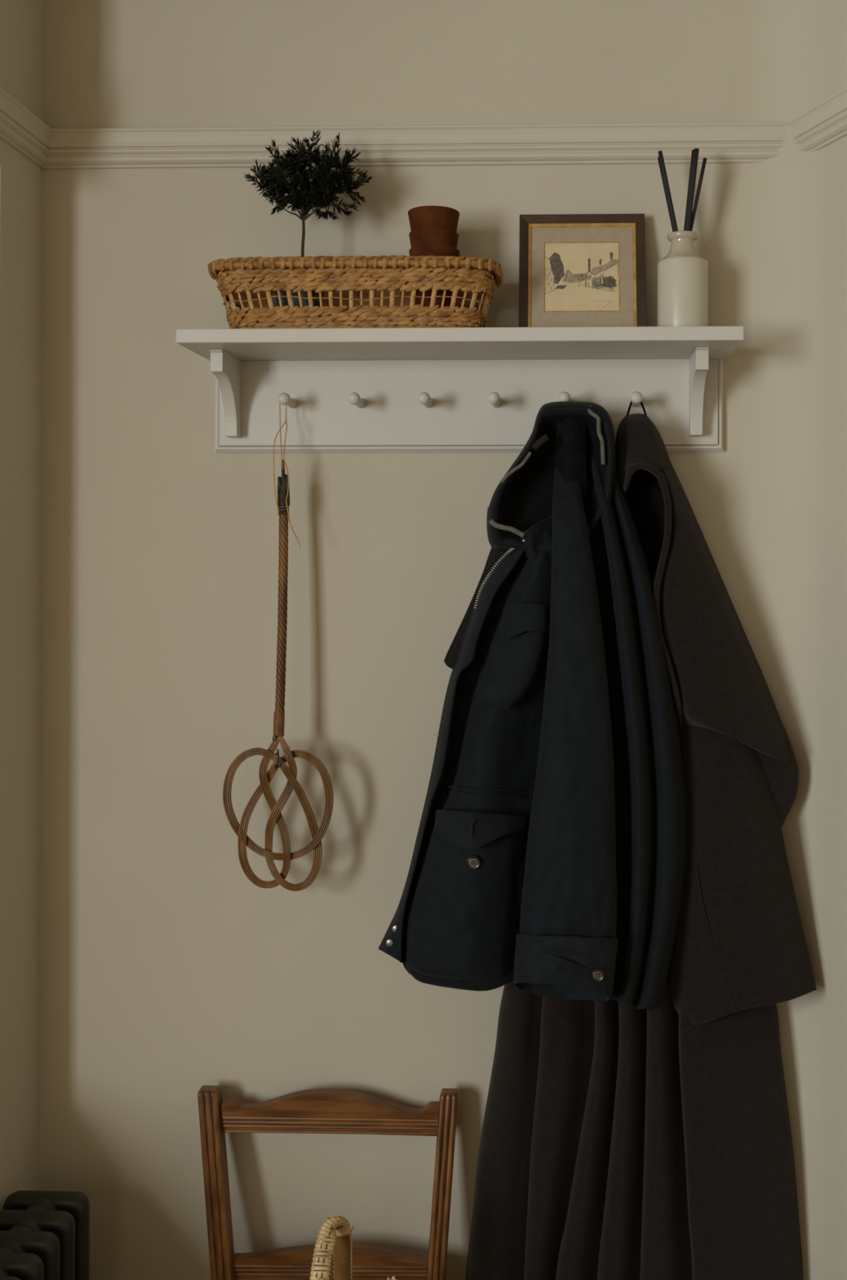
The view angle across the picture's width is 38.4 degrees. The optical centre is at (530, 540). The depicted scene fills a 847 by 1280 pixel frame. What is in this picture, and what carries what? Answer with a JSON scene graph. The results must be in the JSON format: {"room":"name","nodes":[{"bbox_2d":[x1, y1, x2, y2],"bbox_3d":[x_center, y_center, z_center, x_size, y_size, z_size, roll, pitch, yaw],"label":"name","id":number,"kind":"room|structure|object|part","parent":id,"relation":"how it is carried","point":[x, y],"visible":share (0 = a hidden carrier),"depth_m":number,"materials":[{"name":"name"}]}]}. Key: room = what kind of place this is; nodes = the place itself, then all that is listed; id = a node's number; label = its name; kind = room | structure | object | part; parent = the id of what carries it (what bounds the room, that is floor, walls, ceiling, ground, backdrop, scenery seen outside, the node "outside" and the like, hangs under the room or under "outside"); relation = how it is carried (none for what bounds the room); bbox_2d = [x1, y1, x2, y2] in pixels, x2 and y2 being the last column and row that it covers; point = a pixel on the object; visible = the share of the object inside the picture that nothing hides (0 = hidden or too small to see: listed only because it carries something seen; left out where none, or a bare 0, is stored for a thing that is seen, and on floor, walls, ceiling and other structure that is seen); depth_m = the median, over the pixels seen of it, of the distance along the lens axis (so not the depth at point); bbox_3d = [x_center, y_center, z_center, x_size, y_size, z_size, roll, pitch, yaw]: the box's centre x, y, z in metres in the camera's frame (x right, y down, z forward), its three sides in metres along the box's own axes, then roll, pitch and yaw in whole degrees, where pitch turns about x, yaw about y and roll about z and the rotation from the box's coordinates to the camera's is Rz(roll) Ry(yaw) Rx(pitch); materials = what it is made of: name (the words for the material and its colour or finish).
{"room":"entrance hallway","nodes":[
{"label":"entrance hallway","id":0,"kind":"room"},
{"bbox_2d":[0,0,43,1210],"bbox_3d":[-0.964,0.290,0.524,0.120,2.950,3.200,0,-1,2],"label":"wall","id":1,"kind":"structure","parent":0,"point":[21,21],"depth_m":2.04,"materials":[{"name":"paint"}]},
{"bbox_2d":[0,87,51,168],"bbox_3d":[-0.851,-0.689,1.980,0.026,0.064,0.300,0,-1,2],"label":"trim","id":2,"kind":"structure","parent":1,"relation":"attached to","point":[20,128],"depth_m":2.02,"materials":[{"name":"beige paint"}]},
{"bbox_2d":[39,0,738,1279],"bbox_3d":[-0.198,0.304,2.164,1.622,2.950,0.120,0,-1,2],"label":"wall","id":3,"kind":"structure","parent":0,"point":[166,973],"depth_m":2.11,"materials":[{"name":"paint"}]},
{"bbox_2d":[42,121,789,169],"bbox_3d":[-0.200,-0.688,2.099,1.322,0.064,0.026,0,-1,2],"label":"trim","id":4,"kind":"structure","parent":3,"relation":"attached to","point":[731,142],"depth_m":2.09,"materials":[{"name":"beige paint"}]},
{"bbox_2d":[175,325,744,453],"bbox_3d":[-0.111,-0.246,2.006,0.900,0.181,0.200,0,-1,2],"label":"shelf","id":5,"kind":"object","parent":3,"relation":"attached to","point":[410,389],"visible":0.98,"depth_m":2.08,"materials":[{"name":"white paint"}]},
{"bbox_2d":[222,403,333,891],"bbox_3d":[-0.418,0.167,2.027,0.184,0.831,0.054,0,-1,9],"label":"carpet beater","id":6,"kind":"object","parent":5,"relation":"hanging from","point":[283,487],"visible":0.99,"depth_m":2.01,"materials":[{"name":"brown wicker"}]},
{"bbox_3d":[-0.417,0.127,2.029,0.019,0.356,0.035,0,0,2],"label":"handle","id":7,"kind":"part","parent":6,"relation":"part of","materials":[{"name":"brown wicker"}]},
{"bbox_2d":[207,255,503,328],"bbox_3d":[-0.286,-0.394,2.004,0.481,0.119,0.183,0,-1,2],"label":"wicker basket","id":8,"kind":"object","parent":5,"relation":"on","point":[361,291],"visible":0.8,"depth_m":1.93,"materials":[{"name":"brown wicker"}]},
{"bbox_2d":[244,129,372,306],"bbox_3d":[-0.368,-0.510,2.005,0.216,0.338,0.151,0,-1,2],"label":"topiary tree","id":9,"kind":"object","parent":8,"relation":"in","point":[319,193],"visible":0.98,"depth_m":1.99,"materials":[{"name":"green plant"}]},
{"bbox_3d":[-0.390,-0.379,2.010,0.093,0.076,0.093,0,0,2],"label":"plant pot","id":10,"kind":"part","parent":9,"relation":"part of","materials":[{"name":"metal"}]},
{"bbox_2d":[408,244,460,307],"bbox_3d":[-0.159,-0.411,2.004,0.085,0.140,0.085,0,-1,2],"label":"terracotta pot","id":11,"kind":"object","parent":8,"relation":"in","point":[426,250],"visible":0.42,"depth_m":1.97,"materials":[{"name":"brown ceramic"}]},
{"bbox_2d":[408,227,458,248],"bbox_3d":[-0.160,-0.469,2.004,0.083,0.078,0.083,0,-1,2],"label":"terracotta pot","id":12,"kind":"object","parent":11,"relation":"in","point":[430,236],"visible":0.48,"depth_m":1.97,"materials":[{"name":"brown ceramic"}]},
{"bbox_2d":[408,205,459,231],"bbox_3d":[-0.160,-0.506,2.005,0.086,0.078,0.086,0,-1,2],"label":"terracotta pot","id":13,"kind":"object","parent":12,"relation":"in","point":[424,216],"visible":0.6,"depth_m":1.97,"materials":[{"name":"brown ceramic"}]},
{"bbox_3d":[-0.108,-0.239,2.096,0.864,0.148,0.020,0,0,2],"label":"panel","id":14,"kind":"part","parent":5,"relation":"part of","materials":[{"name":"white paint"}]},
{"bbox_3d":[-0.108,-0.234,2.098,0.886,0.158,0.016,0,0,2],"label":"panel moulding","id":15,"kind":"part","parent":5,"relation":"part of","materials":[{"name":"white paint"}]},
{"bbox_2d":[378,401,687,1009],"bbox_3d":[0.000,0.264,1.928,0.508,0.992,0.224,0,-1,2],"label":"hooded jacket","id":16,"kind":"object","parent":5,"relation":"hanging from","point":[548,859],"visible":1,"depth_m":1.91,"materials":[{"name":"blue fabric"}]},
{"bbox_3d":[-0.072,0.361,1.942,0.279,0.707,0.090,0,0,2],"label":"panel","id":17,"kind":"part","parent":16,"relation":"part of","materials":[{"name":"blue fabric"}]},
{"bbox_2d":[486,401,616,551],"bbox_3d":[0.035,-0.104,1.981,0.212,0.254,0.122,0,0,2],"label":"hood","id":18,"kind":"object","parent":16,"relation":"attached to","point":[568,458],"depth_m":1.94,"materials":[{"name":"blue fabric"}]},
{"bbox_2d":[519,213,646,327],"bbox_3d":[0.089,-0.449,2.062,0.215,0.228,0.060,0,-1,2],"label":"picture frame","id":19,"kind":"object","parent":5,"relation":"on","point":[575,269],"visible":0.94,"depth_m":2.06,"materials":[{"name":"brown wood"}]},
{"bbox_2d":[544,242,619,311],"bbox_3d":[0.089,-0.451,2.066,0.128,0.124,0.027,0,0,2],"label":"print","id":20,"kind":"object","parent":19,"relation":"attached to","point":[579,276],"depth_m":2.06},
{"bbox_2d":[465,400,817,1279],"bbox_3d":[0.173,0.655,1.988,0.622,1.808,0.169,0,-1,2],"label":"coat","id":21,"kind":"object","parent":5,"relation":"hanging from","point":[618,1141],"visible":0.76,"depth_m":1.96,"materials":[{"name":"black fabric"}]},
{"bbox_3d":[0.326,0.125,1.989,0.237,0.490,0.128,0,0,2],"label":"shoulder panel","id":22,"kind":"part","parent":21,"relation":"part of","materials":[{"name":"brown fabric"}]},
{"bbox_2d":[657,230,708,326],"bbox_3d":[0.256,-0.425,2.022,0.085,0.178,0.085,0,-1,2],"label":"bottle","id":23,"kind":"object","parent":5,"relation":"on","point":[682,274],"visible":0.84,"depth_m":1.99,"materials":[{"name":"ceramic"}]},
{"bbox_2d":[657,156,674,231],"bbox_3d":[0.240,-0.531,2.028,0.054,0.225,0.006,0,-1,-11],"label":"reed","id":24,"kind":"object","parent":23,"relation":"in","point":[659,160],"visible":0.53,"depth_m":2.02,"materials":[{"name":"black wood"}]},
{"bbox_2d":[658,150,678,231],"bbox_3d":[0.242,-0.534,2.020,0.056,0.234,0.007,0,-1,-10],"label":"reed","id":25,"kind":"object","parent":23,"relation":"in","point":[660,153],"visible":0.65,"depth_m":2.02,"materials":[{"name":"black wood"}]},
{"bbox_2d":[684,149,694,230],"bbox_3d":[0.263,-0.536,2.026,0.032,0.237,0.006,0,-1,24],"label":"reed","id":26,"kind":"object","parent":23,"relation":"in","point":[693,150],"visible":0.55,"depth_m":2.02,"materials":[{"name":"black wood"}]},
{"bbox_2d":[685,148,699,231],"bbox_3d":[0.266,-0.535,2.018,0.036,0.239,0.008,0,-1,23],"label":"reed","id":27,"kind":"object","parent":23,"relation":"in","point":[696,151],"visible":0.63,"depth_m":2.01,"materials":[{"name":"black wood"}]},
{"bbox_2d":[690,157,706,231],"bbox_3d":[0.271,-0.529,2.023,0.052,0.222,0.006,0,-1,15],"label":"reed","id":28,"kind":"object","parent":23,"relation":"in","point":[704,161],"visible":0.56,"depth_m":2.02,"materials":[{"name":"black wood"}]},
{"bbox_2d":[737,0,846,1279],"bbox_3d":[1.139,0.289,0.515,0.249,2.950,3.592,0,-1,-22],"label":"wall","id":29,"kind":"structure","parent":0,"point":[793,54],"depth_m":2.04,"materials":[{"name":"paint"}]},
{"bbox_2d":[788,86,846,151],"bbox_3d":[0.908,-0.698,0.876,0.026,0.064,2.594,0,-1,-21],"label":"trim","id":30,"kind":"structure","parent":29,"relation":"attached to","point":[825,123],"depth_m":1.99,"materials":[{"name":"beige paint"}]},
{"bbox_3d":[0.414,1.795,0.533,2.934,0.060,3.320,0,-1,2],"label":"floor","id":31,"kind":"structure","parent":0,"visible":0},
{"bbox_2d":[0,1190,89,1279],"bbox_3d":[-0.794,1.417,1.723,0.138,0.716,0.509,0,-1,2],"label":"radiator","id":32,"kind":"object","parent":31,"relation":"on","point":[45,1235],"visible":1,"depth_m":1.89,"materials":[{"name":"metal"}]},
{"bbox_2d":[197,1085,458,1279],"bbox_3d":[-0.339,1.353,1.824,0.463,0.845,0.491,0,-1,2],"label":"wooden chair","id":33,"kind":"object","parent":31,"relation":"on","point":[312,1111],"visible":0.94,"depth_m":2.02,"materials":[{"name":"brown wood"}]},
{"bbox_3d":[-0.519,1.355,2.018,0.093,0.845,0.114,0,0,2],"label":"post","id":34,"kind":"part","parent":33,"relation":"part of","materials":[{"name":"brown wood"}]},
{"bbox_3d":[-0.332,1.213,2.010,0.328,0.075,0.022,0,0,2],"label":"rail","id":35,"kind":"part","parent":33,"relation":"part of","materials":[{"name":"brown wood"}]},
{"bbox_3d":[-0.337,0.970,2.050,0.373,0.069,0.022,0,0,2],"label":"crest rail","id":36,"kind":"part","parent":33,"relation":"part of","materials":[{"name":"brown wood"}]},
{"bbox_2d":[309,1215,354,1279],"bbox_3d":[-0.252,1.139,1.713,0.293,0.364,0.254,0,-1,-1],"label":"basket","id":37,"kind":"object","parent":33,"relation":"on","point":[335,1234],"visible":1,"depth_m":1.71,"materials":[{"name":"brown wicker"}]},
{"bbox_2d":[386,1275,396,1279],"bbox_3d":[-0.195,1.174,1.696,0.032,0.273,0.033,0,-1,2],"label":"dried flower","id":38,"kind":"object","parent":37,"relation":"in","point":[393,1277],"visible":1,"depth_m":1.70,"materials":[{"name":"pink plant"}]},
{"bbox_3d":[-0.150,1.355,2.006,0.054,0.845,0.114,0,0,2],"label":"post","id":39,"kind":"part","parent":33,"relation":"part of","materials":[{"name":"brown wood"}]}
]}

